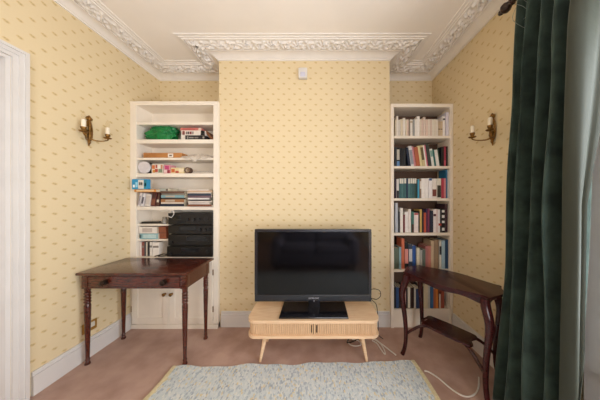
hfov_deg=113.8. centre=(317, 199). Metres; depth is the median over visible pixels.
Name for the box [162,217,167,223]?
glass jar
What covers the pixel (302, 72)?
sensor
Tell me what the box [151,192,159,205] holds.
magazine
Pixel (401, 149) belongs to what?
book
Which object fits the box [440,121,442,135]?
book
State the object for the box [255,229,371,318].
television
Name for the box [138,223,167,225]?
shelf
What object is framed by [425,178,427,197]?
book
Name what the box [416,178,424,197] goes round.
book
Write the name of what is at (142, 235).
book
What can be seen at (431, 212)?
book
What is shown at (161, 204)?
book
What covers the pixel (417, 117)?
book
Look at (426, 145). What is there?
book
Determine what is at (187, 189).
magazine
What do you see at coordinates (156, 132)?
bag
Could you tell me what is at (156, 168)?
carton
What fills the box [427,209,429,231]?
book
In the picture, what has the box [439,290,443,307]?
book
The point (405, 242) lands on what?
book
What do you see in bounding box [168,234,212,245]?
unit
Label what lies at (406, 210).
book
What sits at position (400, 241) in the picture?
book
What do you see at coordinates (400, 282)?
book
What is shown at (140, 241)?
book
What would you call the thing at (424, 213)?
book
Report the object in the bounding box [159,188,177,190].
folder
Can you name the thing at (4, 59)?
trim
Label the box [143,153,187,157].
cardboard box
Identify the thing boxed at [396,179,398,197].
book
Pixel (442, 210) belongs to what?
book
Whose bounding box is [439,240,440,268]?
book
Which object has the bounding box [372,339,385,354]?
cable
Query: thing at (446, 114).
book
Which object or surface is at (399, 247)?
book
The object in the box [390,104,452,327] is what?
bookcase
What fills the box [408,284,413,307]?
book
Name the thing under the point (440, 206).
book
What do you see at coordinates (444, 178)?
book
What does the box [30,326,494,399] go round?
floor
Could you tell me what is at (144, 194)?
magazine
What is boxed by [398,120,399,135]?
book
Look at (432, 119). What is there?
book
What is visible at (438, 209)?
book
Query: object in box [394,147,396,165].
book
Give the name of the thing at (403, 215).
book
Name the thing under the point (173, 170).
carton
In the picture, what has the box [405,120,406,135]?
book
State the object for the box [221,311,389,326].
baseboard
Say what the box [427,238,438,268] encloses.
book
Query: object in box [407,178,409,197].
book
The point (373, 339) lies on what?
cable
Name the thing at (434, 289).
book
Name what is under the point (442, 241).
book
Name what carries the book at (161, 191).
on the book at (162, 193)
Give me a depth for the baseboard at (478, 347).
1.80 m
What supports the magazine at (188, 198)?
on the magazine
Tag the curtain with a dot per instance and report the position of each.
(555, 123)
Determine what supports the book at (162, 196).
on the book
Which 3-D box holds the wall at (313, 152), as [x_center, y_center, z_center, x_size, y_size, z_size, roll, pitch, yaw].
[-0.277,-0.100,2.395,3.481,2.960,0.518,0,0,0]
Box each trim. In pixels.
[0,39,29,399]
[0,52,9,399]
[53,0,507,80]
[584,135,599,399]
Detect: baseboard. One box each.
[30,313,130,395]
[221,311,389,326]
[452,313,493,367]
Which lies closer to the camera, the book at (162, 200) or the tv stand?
the tv stand
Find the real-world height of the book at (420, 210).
0.253 m
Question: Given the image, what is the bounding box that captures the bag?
[144,126,179,138]
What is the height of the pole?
0.067 m
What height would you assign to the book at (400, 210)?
0.268 m
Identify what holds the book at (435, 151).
on the bookcase at (407, 111)
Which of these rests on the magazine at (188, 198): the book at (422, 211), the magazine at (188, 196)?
the magazine at (188, 196)
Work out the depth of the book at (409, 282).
2.13 m
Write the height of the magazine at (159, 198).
0.146 m
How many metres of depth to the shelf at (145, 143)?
2.11 m
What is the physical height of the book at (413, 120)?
0.175 m
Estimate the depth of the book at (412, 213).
2.12 m
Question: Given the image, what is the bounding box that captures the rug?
[143,360,440,399]
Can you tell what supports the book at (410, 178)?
on the bookcase at (407, 111)
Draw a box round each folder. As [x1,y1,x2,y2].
[134,189,160,192]
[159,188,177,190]
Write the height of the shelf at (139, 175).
0.040 m
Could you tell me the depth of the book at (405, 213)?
2.13 m
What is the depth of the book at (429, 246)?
2.13 m
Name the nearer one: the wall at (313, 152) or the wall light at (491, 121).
the wall light at (491, 121)
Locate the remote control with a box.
[141,221,160,222]
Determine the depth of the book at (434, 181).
2.13 m
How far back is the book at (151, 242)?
2.12 m
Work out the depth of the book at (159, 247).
2.15 m
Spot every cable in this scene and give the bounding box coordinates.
[371,289,382,338]
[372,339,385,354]
[373,339,395,355]
[424,370,479,397]
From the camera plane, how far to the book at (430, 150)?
2.13 m
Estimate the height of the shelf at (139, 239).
0.016 m
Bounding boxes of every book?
[139,226,159,232]
[140,233,158,238]
[140,241,143,255]
[142,241,147,255]
[146,241,149,255]
[150,241,155,255]
[153,241,167,255]
[161,191,187,192]
[161,195,188,197]
[161,199,188,201]
[161,202,188,203]
[161,204,189,205]
[162,193,186,194]
[206,131,212,138]
[394,116,397,135]
[394,119,395,135]
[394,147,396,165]
[394,178,395,197]
[394,203,397,231]
[394,244,400,268]
[394,245,398,268]
[394,283,398,307]
[394,286,395,307]
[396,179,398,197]
[397,148,399,165]
[397,236,403,268]
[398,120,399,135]
[398,208,402,232]
[398,212,399,232]
[399,178,401,197]
[400,119,402,135]
[400,148,402,165]
[400,282,407,307]
[402,118,404,135]
[402,178,403,197]
[403,148,405,165]
[403,209,410,232]
[403,211,407,231]
[403,215,404,232]
[404,178,405,197]
[404,241,407,268]
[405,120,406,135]
[406,147,410,165]
[406,179,407,197]
[407,119,408,135]
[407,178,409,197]
[407,286,409,307]
[408,146,413,165]
[408,242,411,265]
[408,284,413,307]
[409,282,415,307]
[410,119,412,135]
[410,178,411,197]
[411,146,415,165]
[411,210,419,232]
[411,211,413,232]
[412,178,414,197]
[412,244,415,265]
[412,284,419,308]
[413,116,419,135]
[413,120,414,135]
[413,147,419,165]
[413,281,423,303]
[414,119,416,135]
[414,209,421,231]
[414,212,417,232]
[416,146,421,165]
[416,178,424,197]
[416,246,424,265]
[416,247,419,264]
[417,179,418,197]
[418,243,427,266]
[419,179,420,197]
[419,208,426,231]
[420,119,421,135]
[420,145,424,165]
[420,249,421,264]
[422,117,424,135]
[422,211,423,232]
[422,243,430,266]
[423,238,433,267]
[423,283,427,307]
[424,213,425,232]
[425,119,427,135]
[425,144,431,165]
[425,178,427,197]
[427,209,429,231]
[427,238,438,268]
[428,119,429,135]
[428,178,431,197]
[428,285,429,307]
[429,149,433,165]
[430,119,431,135]
[430,209,435,231]
[430,210,432,232]
[430,286,432,307]
[432,119,433,135]
[432,179,436,197]
[433,208,444,231]
[433,288,435,307]
[434,119,435,135]
[434,150,438,165]
[435,238,444,268]
[436,119,437,135]
[436,204,446,231]
[436,209,437,231]
[436,289,437,307]
[437,112,448,135]
[437,147,443,165]
[437,178,440,197]
[437,237,447,268]
[438,116,444,135]
[438,121,439,135]
[438,209,439,232]
[439,170,446,197]
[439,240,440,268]
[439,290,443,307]
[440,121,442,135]
[441,178,443,197]
[443,146,445,165]
[444,178,445,197]
[446,146,447,165]
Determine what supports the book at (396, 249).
on the bookcase at (407, 111)
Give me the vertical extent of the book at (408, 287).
0.228 m
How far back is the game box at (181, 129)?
2.12 m
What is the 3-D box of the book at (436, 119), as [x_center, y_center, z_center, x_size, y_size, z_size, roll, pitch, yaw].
[1.303,-0.786,2.198,0.019,0.184,0.148,0,0,0]
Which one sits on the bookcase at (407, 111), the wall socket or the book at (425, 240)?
the book at (425, 240)
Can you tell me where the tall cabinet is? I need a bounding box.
[129,101,219,328]
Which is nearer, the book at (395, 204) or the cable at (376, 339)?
the cable at (376, 339)
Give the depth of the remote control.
2.14 m
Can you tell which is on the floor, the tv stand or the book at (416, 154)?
the tv stand
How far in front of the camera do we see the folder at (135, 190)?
2.04 m
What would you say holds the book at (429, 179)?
on the bookcase at (407, 111)
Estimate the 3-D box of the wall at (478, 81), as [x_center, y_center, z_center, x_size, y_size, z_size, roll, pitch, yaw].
[1.574,-0.100,-0.173,0.220,2.960,5.654,0,0,0]
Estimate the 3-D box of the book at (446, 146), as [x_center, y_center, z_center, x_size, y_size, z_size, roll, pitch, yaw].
[1.412,-0.476,2.192,0.012,0.218,0.133,0,0,0]
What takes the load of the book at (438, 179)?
on the bookcase at (407, 111)
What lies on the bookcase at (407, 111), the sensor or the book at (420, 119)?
the book at (420, 119)
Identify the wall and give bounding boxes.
[0,0,159,399]
[160,61,431,325]
[432,1,583,399]
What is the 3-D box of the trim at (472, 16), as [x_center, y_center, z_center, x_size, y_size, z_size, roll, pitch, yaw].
[-0.277,-1.552,-0.253,3.481,0.059,5.494,0,0,0]
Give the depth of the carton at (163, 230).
2.14 m
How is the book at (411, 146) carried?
on the bookcase at (407, 111)
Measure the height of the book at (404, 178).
0.219 m
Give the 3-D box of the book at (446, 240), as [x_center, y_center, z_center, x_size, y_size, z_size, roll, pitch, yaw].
[1.409,0.593,2.197,0.037,0.316,0.137,0,0,0]
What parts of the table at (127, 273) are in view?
leg, drawer knob, leg, drawer, drawer knob, leg, leg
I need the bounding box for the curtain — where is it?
[492,0,599,399]
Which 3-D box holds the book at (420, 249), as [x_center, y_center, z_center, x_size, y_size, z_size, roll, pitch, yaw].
[1.130,0.647,2.193,0.026,0.207,0.139,0,0,0]
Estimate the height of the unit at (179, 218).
0.130 m
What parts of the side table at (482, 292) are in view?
leg, leg, leg, leg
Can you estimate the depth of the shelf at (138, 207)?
2.10 m
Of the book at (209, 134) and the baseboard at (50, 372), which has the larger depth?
the book at (209, 134)
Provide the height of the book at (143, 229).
0.072 m
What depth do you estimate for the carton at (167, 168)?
2.12 m
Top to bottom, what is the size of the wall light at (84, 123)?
0.269 m
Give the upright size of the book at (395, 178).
0.217 m
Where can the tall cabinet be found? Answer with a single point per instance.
(149, 308)
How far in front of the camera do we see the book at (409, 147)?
2.12 m
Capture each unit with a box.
[167,245,212,256]
[168,212,212,224]
[168,224,212,233]
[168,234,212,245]
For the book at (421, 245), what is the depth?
2.13 m
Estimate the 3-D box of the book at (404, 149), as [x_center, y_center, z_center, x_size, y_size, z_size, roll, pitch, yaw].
[0.947,-0.465,2.193,0.029,0.196,0.132,0,0,0]
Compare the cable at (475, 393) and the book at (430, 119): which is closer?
the cable at (475, 393)
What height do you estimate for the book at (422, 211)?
0.235 m
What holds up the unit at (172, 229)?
on the unit at (173, 239)
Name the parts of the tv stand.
leg, tambour door, tambour door, leg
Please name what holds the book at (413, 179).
on the bookcase at (407, 111)
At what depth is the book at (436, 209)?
2.13 m
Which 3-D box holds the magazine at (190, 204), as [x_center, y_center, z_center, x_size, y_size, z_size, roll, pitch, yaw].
[-1.255,0.059,2.159,0.258,0.020,0.165,0,0,0]
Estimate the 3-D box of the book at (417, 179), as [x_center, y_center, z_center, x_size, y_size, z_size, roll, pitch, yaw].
[1.102,-0.122,2.203,0.018,0.206,0.151,0,0,0]
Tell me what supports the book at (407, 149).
on the bookcase at (407, 111)
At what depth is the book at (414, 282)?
2.13 m
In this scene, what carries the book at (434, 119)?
on the bookcase at (407, 111)
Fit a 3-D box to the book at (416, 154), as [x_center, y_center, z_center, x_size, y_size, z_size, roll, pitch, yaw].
[1.085,-0.474,2.202,0.072,0.214,0.153,0,0,0]
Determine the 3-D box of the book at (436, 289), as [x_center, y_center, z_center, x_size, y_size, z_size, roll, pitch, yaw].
[1.304,1.073,2.197,0.025,0.217,0.140,0,0,0]
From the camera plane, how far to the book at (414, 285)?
2.12 m
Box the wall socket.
[82,318,96,334]
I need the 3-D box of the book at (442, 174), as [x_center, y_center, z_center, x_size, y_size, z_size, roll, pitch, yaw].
[1.408,-0.175,2.188,0.014,0.313,0.130,0,0,0]
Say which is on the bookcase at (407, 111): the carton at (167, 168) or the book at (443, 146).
the book at (443, 146)
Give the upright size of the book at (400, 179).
0.217 m
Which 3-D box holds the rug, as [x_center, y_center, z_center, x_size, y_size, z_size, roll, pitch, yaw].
[-0.166,1.369,0.764,2.162,0.020,1.808,0,0,0]
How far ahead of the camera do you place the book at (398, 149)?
2.13 m
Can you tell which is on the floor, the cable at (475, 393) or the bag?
the cable at (475, 393)
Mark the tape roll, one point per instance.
(186, 169)
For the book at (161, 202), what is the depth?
2.10 m
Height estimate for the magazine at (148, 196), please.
0.135 m
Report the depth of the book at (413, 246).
2.13 m
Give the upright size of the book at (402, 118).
0.202 m
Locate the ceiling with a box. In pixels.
[100,0,464,71]
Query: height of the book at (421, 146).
0.233 m
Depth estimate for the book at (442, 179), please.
2.12 m
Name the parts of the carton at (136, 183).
printed panel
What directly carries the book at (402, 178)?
on the bookcase at (407, 111)
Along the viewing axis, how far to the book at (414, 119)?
2.12 m
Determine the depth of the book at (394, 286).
2.13 m
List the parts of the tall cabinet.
panel, door, panel, panel, door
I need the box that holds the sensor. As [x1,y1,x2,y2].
[298,68,306,79]
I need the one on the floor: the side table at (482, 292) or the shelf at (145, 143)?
the side table at (482, 292)
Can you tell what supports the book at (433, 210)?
on the bookcase at (407, 111)
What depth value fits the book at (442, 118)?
2.13 m
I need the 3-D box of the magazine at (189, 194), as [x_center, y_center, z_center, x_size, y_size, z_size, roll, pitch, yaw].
[-1.268,-0.060,2.170,0.249,0.022,0.165,0,0,-1]
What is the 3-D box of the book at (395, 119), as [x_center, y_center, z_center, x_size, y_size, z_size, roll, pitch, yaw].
[0.853,-0.786,2.194,0.013,0.183,0.143,0,0,0]
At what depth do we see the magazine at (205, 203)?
2.10 m
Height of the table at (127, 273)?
0.777 m
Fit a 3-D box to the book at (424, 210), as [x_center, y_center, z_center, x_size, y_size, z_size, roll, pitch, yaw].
[1.192,0.226,2.206,0.016,0.257,0.151,0,0,0]
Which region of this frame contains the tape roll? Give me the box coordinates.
[184,167,192,172]
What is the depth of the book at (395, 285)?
2.12 m
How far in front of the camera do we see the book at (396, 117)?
2.12 m
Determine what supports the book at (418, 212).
on the bookcase at (407, 111)
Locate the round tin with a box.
[138,161,151,172]
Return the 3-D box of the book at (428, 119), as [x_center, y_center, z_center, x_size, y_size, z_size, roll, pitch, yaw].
[1.214,-0.787,2.198,0.020,0.185,0.152,0,0,0]
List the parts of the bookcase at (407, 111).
panel, panel, shelf, shelf, shelf, shelf, shelf, panel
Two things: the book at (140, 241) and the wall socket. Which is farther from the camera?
the book at (140, 241)
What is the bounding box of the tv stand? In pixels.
[248,301,378,361]
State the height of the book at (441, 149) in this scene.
0.214 m
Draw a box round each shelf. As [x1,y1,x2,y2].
[137,122,212,130]
[137,139,212,147]
[137,158,212,162]
[137,173,212,178]
[137,206,212,209]
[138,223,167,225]
[138,238,167,240]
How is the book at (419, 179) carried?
on the bookcase at (407, 111)
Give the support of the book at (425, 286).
on the bookcase at (407, 111)
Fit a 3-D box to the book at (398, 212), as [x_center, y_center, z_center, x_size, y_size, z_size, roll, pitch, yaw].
[0.890,0.242,2.200,0.018,0.224,0.155,0,0,0]
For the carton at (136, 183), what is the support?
on the folder at (135, 190)
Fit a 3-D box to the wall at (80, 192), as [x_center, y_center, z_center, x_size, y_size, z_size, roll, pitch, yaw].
[-2.097,-0.100,-0.173,0.160,2.960,5.654,0,0,0]
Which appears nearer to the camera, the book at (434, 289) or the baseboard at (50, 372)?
the baseboard at (50, 372)
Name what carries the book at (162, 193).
on the book at (162, 196)
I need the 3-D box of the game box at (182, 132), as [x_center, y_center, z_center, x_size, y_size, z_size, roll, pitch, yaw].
[-1.349,-0.728,2.190,0.258,0.049,0.151,0,0,0]
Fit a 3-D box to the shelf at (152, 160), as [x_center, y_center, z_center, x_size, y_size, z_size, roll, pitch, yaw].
[-1.534,-0.444,2.200,0.826,0.024,0.199,0,0,0]
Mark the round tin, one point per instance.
(143, 167)
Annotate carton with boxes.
[132,179,150,188]
[152,164,163,172]
[159,226,168,238]
[164,165,175,172]
[171,168,188,172]
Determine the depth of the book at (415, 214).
2.12 m
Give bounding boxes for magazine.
[137,193,142,205]
[141,193,151,205]
[145,194,151,205]
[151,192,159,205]
[156,193,161,205]
[187,189,212,190]
[187,193,212,195]
[188,196,212,197]
[188,198,212,199]
[188,204,212,205]
[189,202,212,204]
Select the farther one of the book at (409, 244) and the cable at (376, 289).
the book at (409, 244)
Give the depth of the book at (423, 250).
2.12 m
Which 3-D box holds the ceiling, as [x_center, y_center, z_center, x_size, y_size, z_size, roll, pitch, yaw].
[-0.240,-1.630,-0.245,3.920,0.100,5.810,0,0,0]
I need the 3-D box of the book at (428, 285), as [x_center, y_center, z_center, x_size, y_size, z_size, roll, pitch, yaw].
[1.220,1.054,2.203,0.020,0.256,0.147,0,0,0]
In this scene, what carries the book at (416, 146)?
on the bookcase at (407, 111)
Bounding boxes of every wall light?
[78,115,111,145]
[468,113,495,145]
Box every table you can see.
[75,258,213,365]
[399,265,502,399]
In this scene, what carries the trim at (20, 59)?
attached to the wall at (80, 192)
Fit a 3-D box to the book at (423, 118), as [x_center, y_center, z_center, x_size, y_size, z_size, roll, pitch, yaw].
[1.167,-0.799,2.195,0.023,0.210,0.137,0,0,0]
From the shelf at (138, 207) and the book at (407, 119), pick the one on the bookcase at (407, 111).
the book at (407, 119)
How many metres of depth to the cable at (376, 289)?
1.97 m
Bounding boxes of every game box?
[180,128,205,130]
[181,131,208,136]
[181,135,209,138]
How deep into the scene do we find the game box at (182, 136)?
2.12 m
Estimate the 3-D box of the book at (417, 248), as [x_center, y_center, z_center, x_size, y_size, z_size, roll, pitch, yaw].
[1.097,0.638,2.209,0.033,0.226,0.168,0,0,0]
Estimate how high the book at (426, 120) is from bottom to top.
0.185 m
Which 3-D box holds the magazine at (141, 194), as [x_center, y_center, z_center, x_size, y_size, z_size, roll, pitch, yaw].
[-1.888,-0.004,2.170,0.051,0.145,0.201,0,0,0]
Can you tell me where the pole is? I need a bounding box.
[498,0,516,15]
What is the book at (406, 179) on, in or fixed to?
on the bookcase at (407, 111)
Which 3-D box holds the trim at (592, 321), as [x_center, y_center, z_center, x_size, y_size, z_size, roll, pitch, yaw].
[1.456,0.150,-0.025,0.016,2.460,2.170,0,0,0]
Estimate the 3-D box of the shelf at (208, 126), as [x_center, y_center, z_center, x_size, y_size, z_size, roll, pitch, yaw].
[-1.534,-0.826,2.200,0.826,0.028,0.199,0,0,0]
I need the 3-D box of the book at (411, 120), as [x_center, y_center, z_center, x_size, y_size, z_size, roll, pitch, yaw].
[1.026,-0.787,2.208,0.025,0.186,0.156,0,0,0]
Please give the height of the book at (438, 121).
0.167 m
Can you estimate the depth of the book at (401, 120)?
2.13 m

